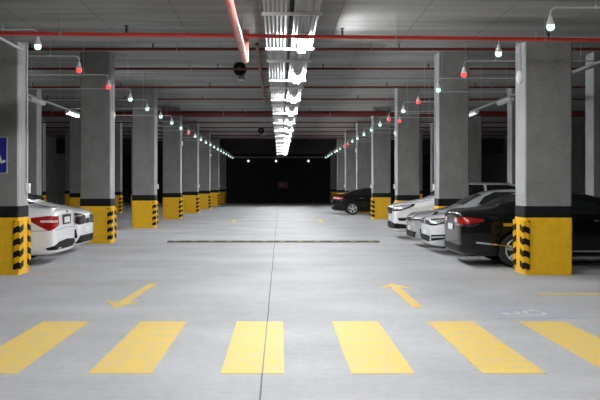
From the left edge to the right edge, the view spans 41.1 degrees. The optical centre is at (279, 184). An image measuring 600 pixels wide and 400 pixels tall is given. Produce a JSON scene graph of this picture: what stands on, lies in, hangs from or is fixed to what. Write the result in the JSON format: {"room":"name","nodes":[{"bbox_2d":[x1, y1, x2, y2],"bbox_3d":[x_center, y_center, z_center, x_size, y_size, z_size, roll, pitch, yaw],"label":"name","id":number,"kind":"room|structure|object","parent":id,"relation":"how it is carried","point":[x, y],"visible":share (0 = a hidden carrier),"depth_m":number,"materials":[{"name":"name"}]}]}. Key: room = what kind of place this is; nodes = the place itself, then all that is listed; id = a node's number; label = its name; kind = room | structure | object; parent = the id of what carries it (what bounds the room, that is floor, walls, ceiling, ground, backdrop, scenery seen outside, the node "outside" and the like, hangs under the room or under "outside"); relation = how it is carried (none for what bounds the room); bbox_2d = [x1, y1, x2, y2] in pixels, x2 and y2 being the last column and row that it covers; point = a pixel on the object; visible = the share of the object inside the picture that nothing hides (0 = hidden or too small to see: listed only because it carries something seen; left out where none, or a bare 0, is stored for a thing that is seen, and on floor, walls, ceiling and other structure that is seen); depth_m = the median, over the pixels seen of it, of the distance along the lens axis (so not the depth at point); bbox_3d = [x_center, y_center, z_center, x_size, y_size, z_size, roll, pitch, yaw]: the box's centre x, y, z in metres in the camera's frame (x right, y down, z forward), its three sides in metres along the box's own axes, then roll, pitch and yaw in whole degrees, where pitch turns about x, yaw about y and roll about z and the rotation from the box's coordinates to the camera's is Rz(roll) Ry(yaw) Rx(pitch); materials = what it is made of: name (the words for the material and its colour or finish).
{"room":"parking garage","nodes":[
{"label":"parking garage","id":0,"kind":"room"},
{"bbox_2d":[46,136,64,204],"bbox_3d":[-17.600,-1.025,31.000,0.200,5.250,80.000,0,0,0],"label":"wall","id":1,"kind":"structure","parent":0,"point":[55,163],"depth_m":62.08,"materials":[{"name":"grey concrete"}]},
{"bbox_2d":[122,154,429,202],"bbox_3d":[0.000,-1.025,71.100,35.000,5.250,0.200,0,0,0],"label":"wall","id":2,"kind":"structure","parent":0,"point":[256,180],"depth_m":71.00,"materials":[{"name":"paint"}]},
{"bbox_2d":[228,156,328,157],"bbox_3d":[-0.150,-2.460,70.925,8.900,0.140,0.150,0,0,0],"label":"conduit","id":3,"kind":"object","parent":2,"relation":"attached to","point":[265,156],"visible":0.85,"depth_m":70.86,"materials":[{"name":"metal"}]},
{"bbox_2d":[0,203,599,399],"bbox_3d":[0.000,1.700,31.000,35.000,0.200,80.000,0,0,0],"label":"floor","id":4,"kind":"structure","parent":0,"point":[211,287],"depth_m":10.80,"materials":[{"name":"concrete"}]},
{"bbox_2d":[0,42,30,274],"bbox_3d":[-5.058,-1.025,14.510,0.887,5.250,0.652,0,0,0],"label":"concrete column","id":5,"kind":"structure","parent":4,"relation":"on","point":[15,223],"depth_m":14.22,"materials":[{"name":"yellow paint"}]},
{"bbox_2d":[0,137,6,172],"bbox_3d":[-5.120,-0.530,14.207,0.556,0.650,0.015,0,0,0],"label":"parking sign","id":6,"kind":"object","parent":5,"relation":"attached to","point":[3,140],"visible":1,"depth_m":14.20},
{"bbox_2d":[25,46,30,192],"bbox_3d":[-4.609,-1.200,14.640,0.076,2.700,0.120,0,0,0],"label":"conduit","id":7,"kind":"object","parent":5,"relation":"attached to","point":[27,185],"visible":1,"depth_m":14.63,"materials":[{"name":"white metal"}]},
{"bbox_2d":[0,277,47,291],"bbox_3d":[-4.810,1.599,12.950,1.580,0.003,1.900,0,0,0],"label":"floor marking","id":8,"kind":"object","parent":4,"relation":"on","point":[7,284],"depth_m":13.11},
{"bbox_2d":[28,89,41,199],"bbox_3d":[-9.428,-1.025,30.010,0.887,5.250,0.652,0,0,0],"label":"concrete column","id":9,"kind":"structure","parent":4,"relation":"on","point":[34,110],"depth_m":29.72,"materials":[{"name":"grey concrete"}]},
{"bbox_2d":[0,321,88,373],"bbox_3d":[-2.500,1.598,8.070,0.540,0.004,2.580,0,0,0],"label":"zebra crossing","id":10,"kind":"object","parent":4,"relation":"on","point":[24,349],"visible":1,"depth_m":8.06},
{"bbox_2d":[42,120,46,201],"bbox_3d":[-13.807,-1.025,45.510,0.887,5.250,0.652,0,0,0],"label":"concrete column","id":11,"kind":"structure","parent":4,"relation":"on","point":[44,197],"depth_m":45.51,"materials":[{"name":"black paint"}]},
{"bbox_2d":[28,201,74,258],"bbox_3d":[-6.744,0.876,16.500,4.722,1.448,2.148,0,0,0],"label":"car","id":12,"kind":"object","parent":4,"relation":"on","point":[52,227],"visible":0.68,"depth_m":15.77,"materials":[{"name":"white paint"}]},
{"bbox_2d":[31,216,58,230],"bbox_3d":[-4.592,0.753,15.702,0.597,0.293,0.193,0,0,-34],"label":"tail light","id":13,"kind":"object","parent":12,"relation":"attached to","point":[38,223],"depth_m":15.65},
{"bbox_2d":[45,238,74,250],"bbox_3d":[-4.493,1.192,16.500,0.201,0.185,1.685,0,0,0],"label":"diffuser","id":14,"kind":"object","parent":12,"relation":"attached to","point":[51,244],"depth_m":15.93,"materials":[{"name":"black plastic"}]},
{"bbox_2d":[28,193,92,244],"bbox_3d":[-6.649,0.805,19.000,4.167,1.591,2.145,0,0,0],"label":"car","id":15,"kind":"object","parent":4,"relation":"on","point":[83,217],"visible":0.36,"depth_m":18.78,"materials":[{"name":"white paint"}]},
{"bbox_2d":[74,213,84,224],"bbox_3d":[-4.721,0.768,18.380,0.340,0.283,0.798,0,0,42],"label":"light","id":16,"kind":"object","parent":15,"relation":"attached to","point":[79,217],"depth_m":18.38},
{"bbox_2d":[65,130,69,205],"bbox_3d":[-13.807,-1.025,53.260,0.887,5.250,0.652,0,0,0],"label":"concrete column","id":17,"kind":"structure","parent":4,"relation":"on","point":[67,134],"depth_m":52.97,"materials":[{"name":"black paint"}]},
{"bbox_2d":[69,107,79,207],"bbox_3d":[-9.428,-1.025,37.760,0.887,5.250,0.652,0,0,0],"label":"concrete column","id":18,"kind":"structure","parent":4,"relation":"on","point":[74,195],"depth_m":37.47,"materials":[{"name":"black paint"}]},
{"bbox_2d":[80,52,115,242],"bbox_3d":[-5.058,-1.025,22.260,0.887,5.250,0.652,0,0,0],"label":"concrete column","id":19,"kind":"structure","parent":4,"relation":"on","point":[97,125],"depth_m":21.97,"materials":[{"name":"yellow paint"}]},
{"bbox_2d":[112,53,114,118],"bbox_3d":[-4.609,-2.738,22.180,0.075,1.823,0.200,0,0,0],"label":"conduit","id":20,"kind":"object","parent":19,"relation":"attached to","point":[113,111],"visible":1,"depth_m":22.18,"materials":[{"name":"metal"}]},
{"bbox_2d":[115,120,122,212],"bbox_3d":[-9.428,-1.025,45.510,0.887,5.250,0.652,0,0,0],"label":"concrete column","id":21,"kind":"structure","parent":4,"relation":"on","point":[118,130],"depth_m":45.22,"materials":[{"name":"black paint"}]},
{"bbox_2d":[107,284,155,307],"bbox_3d":[-2.106,1.598,11.676,0.520,0.004,2.550,0,0,3],"label":"direction arrow","id":22,"kind":"object","parent":4,"relation":"on","point":[126,301],"visible":1,"depth_m":11.16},
{"bbox_2d":[131,132,131,208],"bbox_3d":[-9.428,-1.025,53.260,0.887,5.250,0.652,0,0,0],"label":"concrete column","id":23,"kind":"structure","parent":4,"relation":"on","point":[131,132],"depth_m":52.97,"materials":[{"name":"black paint"}]},
{"bbox_2d":[88,321,186,373],"bbox_3d":[-1.360,1.598,8.070,0.540,0.004,2.580,0,0,0],"label":"zebra crossing","id":24,"kind":"object","parent":4,"relation":"on","point":[141,350],"visible":1,"depth_m":7.76,"materials":[{"name":"paint"}]},
{"bbox_2d":[132,88,157,227],"bbox_3d":[-5.058,-1.025,30.010,0.887,5.250,0.652,0,0,0],"label":"concrete column","id":25,"kind":"structure","parent":4,"relation":"on","point":[144,128],"depth_m":29.72,"materials":[{"name":"black paint"}]},
{"bbox_2d":[156,88,158,188],"bbox_3d":[-4.609,-1.750,30.140,0.076,3.800,0.120,0,0,0],"label":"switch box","id":26,"kind":"object","parent":25,"relation":"attached to","point":[157,184],"visible":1,"depth_m":30.14,"materials":[{"name":"white metal"}]},
{"bbox_2d":[163,107,182,218],"bbox_3d":[-5.058,-1.025,37.760,0.887,5.250,0.652,0,0,0],"label":"concrete column","id":27,"kind":"structure","parent":4,"relation":"on","point":[172,148],"depth_m":37.47,"materials":[{"name":"black paint"}]},
{"bbox_2d":[183,120,198,212],"bbox_3d":[-5.058,-1.025,45.510,0.887,5.250,0.652,0,0,0],"label":"concrete column","id":28,"kind":"structure","parent":4,"relation":"on","point":[190,145],"depth_m":45.22,"materials":[{"name":"black paint"}]},
{"bbox_2d":[199,130,210,208],"bbox_3d":[-5.058,-1.025,53.260,0.887,5.250,0.652,0,0,0],"label":"concrete column","id":29,"kind":"structure","parent":4,"relation":"on","point":[204,149],"depth_m":52.97,"materials":[{"name":"black paint"}]},
{"bbox_2d":[210,137,219,205],"bbox_3d":[-5.058,-1.025,61.010,0.887,5.250,0.652,0,0,0],"label":"concrete column","id":30,"kind":"structure","parent":4,"relation":"on","point":[214,160],"depth_m":60.71,"materials":[{"name":"black paint"}]},
{"bbox_2d":[219,155,226,203],"bbox_3d":[-5.058,-1.025,68.760,0.887,5.250,0.652,0,0,0],"label":"concrete column","id":31,"kind":"structure","parent":4,"relation":"on","point":[222,189],"depth_m":68.46,"materials":[{"name":"black paint"}]},
{"bbox_2d":[220,321,283,373],"bbox_3d":[-0.235,1.598,8.070,0.540,0.004,2.580,0,0,0],"label":"zebra crossing","id":32,"kind":"object","parent":4,"relation":"on","point":[255,347],"visible":1,"depth_m":7.76,"materials":[{"name":"paint"}]},
{"bbox_2d":[167,241,379,242],"bbox_3d":[-0.182,1.577,22.400,5.908,0.045,0.380,0,0,0],"label":"hump","id":33,"kind":"object","parent":4,"relation":"on","point":[167,241],"visible":1,"depth_m":22.26,"materials":[{"name":"concrete"}]},
{"bbox_2d":[330,154,336,203],"bbox_3d":[4.758,-1.025,68.760,0.887,5.250,0.652,0,0,0],"label":"concrete column","id":34,"kind":"structure","parent":4,"relation":"on","point":[333,158],"depth_m":68.46,"materials":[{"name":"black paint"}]},
{"bbox_2d":[336,137,344,193],"bbox_3d":[4.758,-1.025,61.010,0.887,5.250,0.652,0,0,0],"label":"concrete column","id":35,"kind":"structure","parent":4,"relation":"on","point":[341,153],"depth_m":60.71,"materials":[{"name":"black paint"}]},
{"bbox_2d":[345,130,355,192],"bbox_3d":[4.758,-1.025,53.260,0.887,5.250,0.652,0,0,0],"label":"concrete column","id":36,"kind":"structure","parent":4,"relation":"on","point":[350,155],"depth_m":52.97,"materials":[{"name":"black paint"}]},
{"bbox_2d":[356,120,370,212],"bbox_3d":[4.758,-1.025,45.510,0.887,5.250,0.652,0,0,0],"label":"concrete column","id":37,"kind":"structure","parent":4,"relation":"on","point":[363,155],"depth_m":45.22,"materials":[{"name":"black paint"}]},
{"bbox_2d":[332,188,394,214],"bbox_3d":[5.196,0.876,43.700,4.719,1.448,2.107,0,0,0],"label":"car","id":38,"kind":"object","parent":4,"relation":"on","point":[351,202],"visible":0.6,"depth_m":42.84,"materials":[{"name":"black paint"}]},
{"bbox_2d":[332,321,414,373],"bbox_3d":[0.875,1.598,8.070,0.540,0.004,2.580,0,0,0],"label":"zebra crossing","id":39,"kind":"object","parent":4,"relation":"on","point":[367,348],"visible":1,"depth_m":7.76,"materials":[{"name":"paint"}]},
{"bbox_2d":[371,107,390,218],"bbox_3d":[4.758,-1.025,37.760,0.887,5.250,0.652,0,0,0],"label":"concrete column","id":40,"kind":"structure","parent":4,"relation":"on","point":[381,142],"depth_m":37.47,"materials":[{"name":"grey concrete"}]},
{"bbox_2d":[370,108,371,187],"bbox_3d":[4.309,-1.750,37.890,0.076,3.800,0.120,0,0,0],"label":"switch box","id":41,"kind":"object","parent":40,"relation":"attached to","point":[371,108],"visible":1,"depth_m":37.87,"materials":[{"name":"white metal"}]},
{"bbox_2d":[381,283,421,306],"bbox_3d":[1.800,1.598,11.725,0.520,0.004,2.550,0,0,0],"label":"direction arrow","id":42,"kind":"object","parent":4,"relation":"on","point":[395,287],"visible":1,"depth_m":11.77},
{"bbox_2d":[394,88,419,202],"bbox_3d":[4.758,-1.025,30.010,0.887,5.250,0.652,0,0,0],"label":"concrete column","id":43,"kind":"structure","parent":4,"relation":"on","point":[407,139],"depth_m":29.72,"materials":[{"name":"grey concrete"}]},
{"bbox_2d":[420,130,422,197],"bbox_3d":[9.008,-1.025,53.260,0.887,5.250,0.652,0,0,0],"label":"concrete column","id":44,"kind":"structure","parent":4,"relation":"on","point":[421,133],"depth_m":52.97,"materials":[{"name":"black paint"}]},
{"bbox_2d":[430,120,433,193],"bbox_3d":[9.008,-1.025,45.510,0.887,5.250,0.652,0,0,0],"label":"concrete column","id":45,"kind":"structure","parent":4,"relation":"on","point":[431,125],"depth_m":45.42,"materials":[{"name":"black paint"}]},
{"bbox_2d":[433,52,468,208],"bbox_3d":[4.758,-1.025,22.260,0.887,5.250,0.652,0,0,0],"label":"concrete column","id":46,"kind":"structure","parent":4,"relation":"on","point":[451,108],"depth_m":21.97,"materials":[{"name":"grey concrete"}]},
{"bbox_2d":[432,55,435,189],"bbox_3d":[4.309,-1.750,22.390,0.076,3.800,0.120,0,0,0],"label":"switch box","id":47,"kind":"object","parent":46,"relation":"attached to","point":[434,184],"visible":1,"depth_m":22.38,"materials":[{"name":"white metal"}]},
{"bbox_2d":[387,182,515,231],"bbox_3d":[5.544,0.760,24.300,4.417,1.681,2.072,0,0,0],"label":"car","id":48,"kind":"object","parent":4,"relation":"on","point":[398,212],"visible":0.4,"depth_m":23.61,"materials":[{"name":"white paint"}]},
{"bbox_2d":[393,204,414,210],"bbox_3d":[3.616,0.664,23.571,0.668,0.232,0.276,0,0,23],"label":"light","id":49,"kind":"object","parent":48,"relation":"attached to","point":[398,207],"depth_m":23.48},
{"bbox_2d":[406,189,515,247],"bbox_3d":[5.493,0.855,20.970,4.216,1.491,2.043,0,0,0],"label":"car","id":50,"kind":"object","parent":4,"relation":"on","point":[413,222],"visible":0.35,"depth_m":20.42,"materials":[{"name":"silver metal"}]},
{"bbox_2d":[412,211,438,220],"bbox_3d":[3.670,0.781,20.334,0.659,0.237,0.381,0,0,25],"label":"light","id":51,"kind":"object","parent":50,"relation":"attached to","point":[419,216],"depth_m":20.29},
{"bbox_2d":[420,193,515,255],"bbox_3d":[5.784,0.871,18.820,4.779,1.458,2.107,0,0,0],"label":"car","id":52,"kind":"object","parent":4,"relation":"on","point":[432,226],"visible":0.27,"depth_m":18.23,"materials":[{"name":"white paint"}]},
{"bbox_2d":[429,218,444,224],"bbox_3d":[3.628,0.816,18.138,0.641,0.197,0.315,0,0,34],"label":"light","id":53,"kind":"object","parent":52,"relation":"attached to","point":[433,221],"depth_m":18.07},
{"bbox_2d":[469,107,481,182],"bbox_3d":[9.008,-1.025,37.760,0.887,5.250,0.652,0,0,0],"label":"concrete column","id":54,"kind":"structure","parent":4,"relation":"on","point":[475,122],"depth_m":37.47,"materials":[{"name":"black paint"}]},
{"bbox_2d":[427,321,546,373],"bbox_3d":[1.990,1.598,8.070,0.540,0.004,2.580,0,0,0],"label":"zebra crossing","id":55,"kind":"object","parent":4,"relation":"on","point":[487,353],"visible":1,"depth_m":7.76,"materials":[{"name":"paint"}]},
{"bbox_2d":[507,88,515,183],"bbox_3d":[9.008,-1.025,30.010,0.887,5.250,0.652,0,0,0],"label":"concrete column","id":56,"kind":"structure","parent":4,"relation":"on","point":[511,106],"depth_m":29.74,"materials":[{"name":"black paint"}]},
{"bbox_2d":[444,193,599,266],"bbox_3d":[5.921,0.871,16.380,4.869,1.458,2.147,0,0,0],"label":"car","id":57,"kind":"object","parent":4,"relation":"on","point":[486,230],"visible":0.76,"depth_m":15.52,"materials":[{"name":"black paint"}]},
{"bbox_2d":[457,217,483,224],"bbox_3d":[3.664,0.697,15.597,0.578,0.144,0.197,0,0,39],"label":"tail light","id":58,"kind":"object","parent":57,"relation":"on","point":[460,220],"depth_m":15.52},
{"bbox_2d":[476,306,586,318],"bbox_3d":[3.130,1.597,10.050,1.100,0.005,0.940,0,0,0],"label":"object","id":59,"kind":"structure","parent":4,"relation":"on","point":[498,312],"depth_m":10.02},
{"bbox_2d":[513,42,571,274],"bbox_3d":[4.758,-1.025,14.510,0.887,5.250,0.652,0,0,0],"label":"concrete column","id":60,"kind":"structure","parent":4,"relation":"on","point":[542,223],"depth_m":14.22,"materials":[{"name":"yellow paint"}]},
{"bbox_2d":[516,44,522,83],"bbox_3d":[4.309,-2.188,14.430,0.075,0.723,0.200,0,0,0],"label":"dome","id":61,"kind":"object","parent":60,"relation":"attached to","point":[519,76],"visible":1,"depth_m":14.38,"materials":[{"name":"white plastic"}]},
{"bbox_2d":[518,321,599,367],"bbox_3d":[3.060,1.598,8.070,0.540,0.004,2.580,0,0,0],"label":"zebra crossing","id":62,"kind":"object","parent":4,"relation":"on","point":[585,345],"visible":1,"depth_m":8.37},
{"bbox_2d":[536,293,599,294],"bbox_3d":[6.390,1.598,11.735,5.220,0.004,0.130,0,0,0],"label":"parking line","id":63,"kind":"object","parent":4,"relation":"on","point":[536,293],"visible":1,"depth_m":11.77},
{"bbox_2d":[585,52,599,197],"bbox_3d":[9.008,-1.025,22.260,0.887,5.250,0.652,0,0,0],"label":"concrete column","id":64,"kind":"structure","parent":4,"relation":"on","point":[592,76],"depth_m":22.02,"materials":[{"name":"grey concrete"}]},
{"bbox_2d":[0,0,599,42],"bbox_3d":[0.000,-3.250,2.660,35.000,1.400,23.320,0,0,0],"label":"ceiling","id":65,"kind":"structure","parent":0,"point":[472,18],"depth_m":12.25,"materials":[{"name":"concrete"}]},
{"bbox_2d":[0,30,23,50],"bbox_3d":[-4.380,-2.415,11.550,0.040,0.270,4.100,0,0,0],"label":"rail","id":66,"kind":"object","parent":65,"relation":"hanging from","point":[1,38],"visible":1,"depth_m":13.09,"materials":[{"name":"metal"}]},
{"bbox_2d":[0,22,41,49],"bbox_3d":[-5.195,-2.335,12.550,2.910,0.430,0.117,0,0,0],"label":"lamp","id":67,"kind":"object","parent":65,"relation":"hanging from","point":[37,44],"visible":0.93,"depth_m":12.53,"materials":[{"name":"white glass"}]},
{"bbox_2d":[224,0,248,62],"bbox_3d":[-0.570,-2.266,5.125,0.116,0.568,16.251,0,0,0],"label":"pipe","id":68,"kind":"object","parent":65,"relation":"hanging from","point":[243,43],"visible":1,"depth_m":10.62,"materials":[{"name":"metal"}]},
{"bbox_2d":[265,44,313,49],"bbox_3d":[0.160,-2.404,13.400,0.810,0.292,0.040,0,0,0],"label":"bracket","id":69,"kind":"object","parent":65,"relation":"hanging from","point":[266,48],"visible":0.49,"depth_m":13.38,"materials":[{"name":"metal"}]},
{"bbox_2d":[262,2,322,15],"bbox_3d":[0.160,-2.404,10.650,0.810,0.292,0.040,0,0,0],"label":"bracket","id":70,"kind":"object","parent":65,"relation":"hanging from","point":[321,12],"visible":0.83,"depth_m":10.63,"materials":[{"name":"metal"}]},
{"bbox_2d":[0,10,599,41],"bbox_3d":[0.000,-2.359,11.840,24.000,0.382,0.072,0,0,-3],"label":"pipe","id":71,"kind":"object","parent":65,"relation":"hanging from","point":[21,33],"visible":0.97,"depth_m":11.84,"materials":[{"name":"red metal"}]},
{"bbox_2d":[546,0,599,30],"bbox_3d":[4.990,-2.335,11.000,2.660,0.430,0.117,0,0,0],"label":"lamp","id":72,"kind":"object","parent":65,"relation":"hanging from","point":[550,25],"visible":1,"depth_m":10.98,"materials":[{"name":"white glass"}]},
{"bbox_2d":[28,43,599,137],"bbox_3d":[0.000,-3.800,42.660,35.000,0.300,56.680,0,0,0],"label":"ceiling","id":73,"kind":"structure","parent":0,"point":[123,59],"depth_m":27.68,"materials":[{"name":"concrete"}]},
{"bbox_2d":[28,94,79,115],"bbox_3d":[-6.750,-3.005,21.600,0.120,1.290,11.200,0,0,0],"label":"rail","id":74,"kind":"object","parent":73,"relation":"hanging from","point":[29,95],"visible":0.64,"depth_m":23.75,"materials":[{"name":"metal"}]},
{"bbox_2d":[28,98,45,105],"bbox_3d":[-6.750,-2.312,22.200,0.140,0.095,1.260,0,0,0],"label":"strip light","id":75,"kind":"object","parent":74,"relation":"attached to","point":[33,100],"visible":0.85,"depth_m":22.11,"materials":[{"name":"white plastic"}]},
{"bbox_2d":[28,55,81,72],"bbox_3d":[-5.195,-2.885,15.135,2.910,1.530,0.117,0,0,0],"label":"lamp","id":76,"kind":"object","parent":73,"relation":"hanging from","point":[79,67],"visible":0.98,"depth_m":15.13,"materials":[{"name":"red plastic"}]},
{"bbox_2d":[28,43,110,88],"bbox_3d":[-5.195,-2.885,17.720,2.910,1.530,0.117,0,0,0],"label":"lamp","id":77,"kind":"object","parent":73,"relation":"hanging from","point":[108,85],"visible":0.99,"depth_m":17.71,"materials":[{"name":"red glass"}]},
{"bbox_2d":[28,88,131,101],"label":"lamp","id":78,"kind":"object","parent":73,"relation":"hanging from","point":[130,98],"depth_m":20.30,"materials":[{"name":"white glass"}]},
{"bbox_2d":[71,70,161,117],"bbox_3d":[-5.195,-2.885,25.475,2.910,1.530,0.117,0,0,0],"label":"lamp","id":79,"kind":"object","parent":73,"relation":"hanging from","point":[160,114],"visible":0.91,"depth_m":25.46,"materials":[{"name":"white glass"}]},
{"bbox_2d":[115,115,172,124],"bbox_3d":[-5.195,-2.885,28.060,2.910,1.530,0.117,0,0,0],"label":"lamp","id":80,"kind":"object","parent":73,"relation":"hanging from","point":[171,121],"visible":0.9,"depth_m":28.05,"materials":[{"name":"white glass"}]},
{"bbox_2d":[233,62,246,80],"bbox_3d":[-1.200,-3.397,23.960,0.390,0.515,0.480,0,0,0],"label":"security camera","id":81,"kind":"object","parent":73,"relation":"hanging from","point":[240,73],"visible":0.96,"depth_m":23.75,"materials":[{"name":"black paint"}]},
{"bbox_2d":[255,43,265,104],"bbox_3d":[-0.570,-3.451,25.650,0.100,0.398,13.900,0,0,0],"label":"pipe","id":82,"kind":"object","parent":73,"relation":"hanging from","point":[257,48],"visible":0.95,"depth_m":22.59,"materials":[{"name":"metal"}]},
{"bbox_2d":[42,118,506,122],"bbox_3d":[0.000,-3.515,43.700,31.000,0.270,0.084,0,0,0],"label":"pipe","id":83,"kind":"object","parent":73,"relation":"attached to","point":[232,118],"visible":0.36,"depth_m":43.67,"materials":[{"name":"red metal"}]},
{"bbox_2d":[46,127,506,127],"bbox_3d":[0.000,-3.515,47.600,31.000,0.270,0.084,0,0,0],"label":"pipe","id":84,"kind":"object","parent":73,"relation":"attached to","point":[46,127],"visible":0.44,"depth_m":47.56,"materials":[{"name":"red metal"}]},
{"bbox_2d":[46,128,506,131],"bbox_3d":[0.000,-3.515,51.400,31.000,0.270,0.084,0,0,0],"label":"pipe","id":85,"kind":"object","parent":73,"relation":"attached to","point":[239,128],"visible":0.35,"depth_m":51.36,"materials":[{"name":"red metal"}]},
{"bbox_2d":[56,135,503,135],"bbox_3d":[0.000,-3.515,55.300,31.000,0.270,0.084,0,0,0],"label":"pipe","id":86,"kind":"object","parent":73,"relation":"attached to","point":[56,135],"visible":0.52,"depth_m":55.27,"materials":[{"name":"red metal"}]},
{"bbox_2d":[274,125,294,126],"bbox_3d":[0.160,-2.954,30.900,0.810,1.392,0.040,0,0,0],"label":"bracket","id":87,"kind":"object","parent":73,"relation":"hanging from","point":[274,125],"visible":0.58,"depth_m":30.88,"materials":[{"name":"metal"}]},
{"bbox_2d":[282,0,322,156],"bbox_3d":[0.357,-2.345,31.000,0.345,0.090,70.000,0,0,0],"label":"cable tray","id":88,"kind":"object","parent":87,"relation":"on","point":[301,24],"visible":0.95,"depth_m":13.29,"materials":[{"name":"metal"}]},
{"bbox_2d":[282,0,292,147],"bbox_3d":[0.153,-2.360,31.000,0.032,0.028,70.000,0,0,0],"label":"cable","id":89,"kind":"object","parent":88,"relation":"attached to","point":[291,4],"visible":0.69,"depth_m":14.01,"materials":[{"name":"rubber"}]},
{"bbox_2d":[293,71,300,83],"bbox_3d":[0.357,-2.252,16.800,0.140,0.095,1.260,0,0,0],"label":"strip light","id":90,"kind":"object","parent":88,"relation":"attached to","point":[297,74],"visible":1,"depth_m":16.62,"materials":[{"name":"white plastic"}]},
{"bbox_2d":[297,33,307,52],"bbox_3d":[0.357,-2.252,12.750,0.140,0.095,1.260,0,0,0],"label":"strip light","id":91,"kind":"object","parent":88,"relation":"attached to","point":[301,47],"visible":0.75,"depth_m":12.75,"materials":[{"name":"white plastic"}]},
{"bbox_2d":[270,83,303,88],"bbox_3d":[0.160,-2.954,18.750,0.810,1.392,0.040,0,0,0],"label":"bracket","id":92,"kind":"object","parent":73,"relation":"hanging from","point":[303,83],"visible":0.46,"depth_m":18.73,"materials":[{"name":"metal"}]},
{"bbox_2d":[269,75,305,81],"bbox_3d":[0.160,-2.954,17.450,0.810,1.392,0.040,0,0,0],"label":"bracket","id":93,"kind":"object","parent":73,"relation":"hanging from","point":[269,75],"visible":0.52,"depth_m":17.45,"materials":[{"name":"metal"}]},
{"bbox_2d":[267,54,310,61],"bbox_3d":[0.160,-2.954,14.700,0.810,1.392,0.040,0,0,0],"label":"bracket","id":94,"kind":"object","parent":73,"relation":"hanging from","point":[267,54],"visible":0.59,"depth_m":14.68,"materials":[{"name":"metal"}]},
{"bbox_2d":[262,0,289,156],"bbox_3d":[-0.050,-2.345,31.000,0.340,0.090,70.000,0,0,0],"label":"cable tray","id":95,"kind":"object","parent":94,"relation":"on","point":[273,24],"visible":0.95,"depth_m":13.83,"materials":[{"name":"metal"}]},
{"bbox_2d":[28,61,577,69],"bbox_3d":[0.000,-3.515,23.550,31.000,0.270,0.084,0,0,0],"label":"pipe","id":96,"kind":"object","parent":73,"relation":"attached to","point":[35,68],"visible":0.56,"depth_m":23.52,"materials":[{"name":"red metal"}]},
{"bbox_2d":[122,138,489,138],"bbox_3d":[0.000,-3.515,59.200,31.000,0.270,0.084,0,0,0],"label":"pipe","id":97,"kind":"object","parent":73,"relation":"attached to","point":[122,138],"visible":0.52,"depth_m":59.18,"materials":[{"name":"red metal"}]},
{"bbox_2d":[28,81,584,87],"bbox_3d":[0.000,-3.515,28.000,31.000,0.270,0.084,0,0,0],"label":"pipe","id":98,"kind":"object","parent":73,"relation":"attached to","point":[32,86],"visible":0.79,"depth_m":27.97,"materials":[{"name":"red metal"}]},
{"bbox_2d":[42,106,583,115],"bbox_3d":[0.000,-3.417,36.900,28.000,0.465,0.242,0,0,0],"label":"pipe","id":99,"kind":"object","parent":73,"relation":"attached to","point":[44,113],"visible":0.53,"depth_m":36.81,"materials":[{"name":"red metal"}]},
{"bbox_2d":[42,96,584,99],"bbox_3d":[0.000,-3.515,31.900,31.000,0.270,0.084,0,0,0],"label":"pipe","id":100,"kind":"object","parent":73,"relation":"attached to","point":[202,98],"visible":0.45,"depth_m":31.88,"materials":[{"name":"red metal"}]},
{"bbox_2d":[42,116,584,116],"bbox_3d":[0.000,-3.515,39.800,31.000,0.270,0.084,0,0,0],"label":"pipe","id":101,"kind":"object","parent":73,"relation":"attached to","point":[42,116],"visible":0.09,"depth_m":39.77,"materials":[{"name":"red metal"}]},
{"bbox_2d":[28,43,599,50],"bbox_3d":[0.000,-3.515,20.150,31.000,0.270,0.084,0,0,0],"label":"pipe","id":102,"kind":"object","parent":73,"relation":"attached to","point":[29,48],"visible":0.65,"depth_m":20.12,"materials":[{"name":"red metal"}]},
{"bbox_2d":[387,75,433,120],"bbox_3d":[4.890,-2.885,26.600,2.660,1.530,0.117,0,0,0],"label":"lamp","id":103,"kind":"object","parent":73,"relation":"hanging from","point":[388,118],"visible":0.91,"depth_m":26.59,"materials":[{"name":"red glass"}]},
{"bbox_2d":[401,62,481,112],"bbox_3d":[4.890,-2.885,23.500,2.660,1.530,0.117,0,0,0],"label":"lamp","id":104,"kind":"object","parent":73,"relation":"hanging from","point":[403,108],"visible":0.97,"depth_m":23.50,"materials":[{"name":"white metal"}]},
{"bbox_2d":[416,91,515,103],"bbox_3d":[4.890,-2.885,20.950,2.660,1.530,0.117,0,0,0],"label":"lamp","id":105,"kind":"object","parent":73,"relation":"hanging from","point":[418,98],"visible":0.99,"depth_m":20.94,"materials":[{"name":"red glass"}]},
{"bbox_2d":[436,43,515,91],"bbox_3d":[4.890,-2.885,18.300,2.660,1.530,0.117,0,0,0],"label":"lamp","id":106,"kind":"object","parent":73,"relation":"hanging from","point":[438,89],"visible":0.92,"depth_m":18.29,"materials":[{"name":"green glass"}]},
{"bbox_2d":[461,56,515,76],"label":"lamp","id":107,"kind":"object","parent":73,"relation":"hanging from","point":[463,73],"depth_m":15.75,"materials":[{"name":"red plastic"}]},
{"bbox_2d":[495,41,501,56],"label":"lamp","id":108,"kind":"object","parent":73,"relation":"hanging from","point":[498,51],"depth_m":13.22,"materials":[{"name":"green glass"}]},
{"bbox_2d":[469,60,599,112],"bbox_3d":[6.250,-3.005,19.950,0.120,1.290,14.900,0,0,0],"label":"rail","id":109,"kind":"object","parent":73,"relation":"hanging from","point":[597,63],"visible":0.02,"depth_m":17.09,"materials":[{"name":"metal"}]},
{"bbox_2d":[497,98,513,105],"bbox_3d":[6.250,-2.312,22.200,0.140,0.095,1.260,0,0,0],"label":"strip light","id":110,"kind":"object","parent":109,"relation":"attached to","point":[507,100],"visible":1,"depth_m":22.08,"materials":[{"name":"white plastic"}]},
{"bbox_2d":[482,121,584,193],"bbox_3d":[17.600,-1.025,31.000,0.200,5.250,80.000,0,0,0],"label":"wall","id":111,"kind":"structure","parent":0,"point":[494,166],"depth_m":47.70,"materials":[{"name":"concrete"}]},
{"bbox_2d":[56,138,503,153],"bbox_3d":[0.000,-3.060,62.850,35.000,1.180,0.500,0,0,0],"label":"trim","id":112,"kind":"structure","parent":111,"relation":"attached to","point":[492,145],"depth_m":62.59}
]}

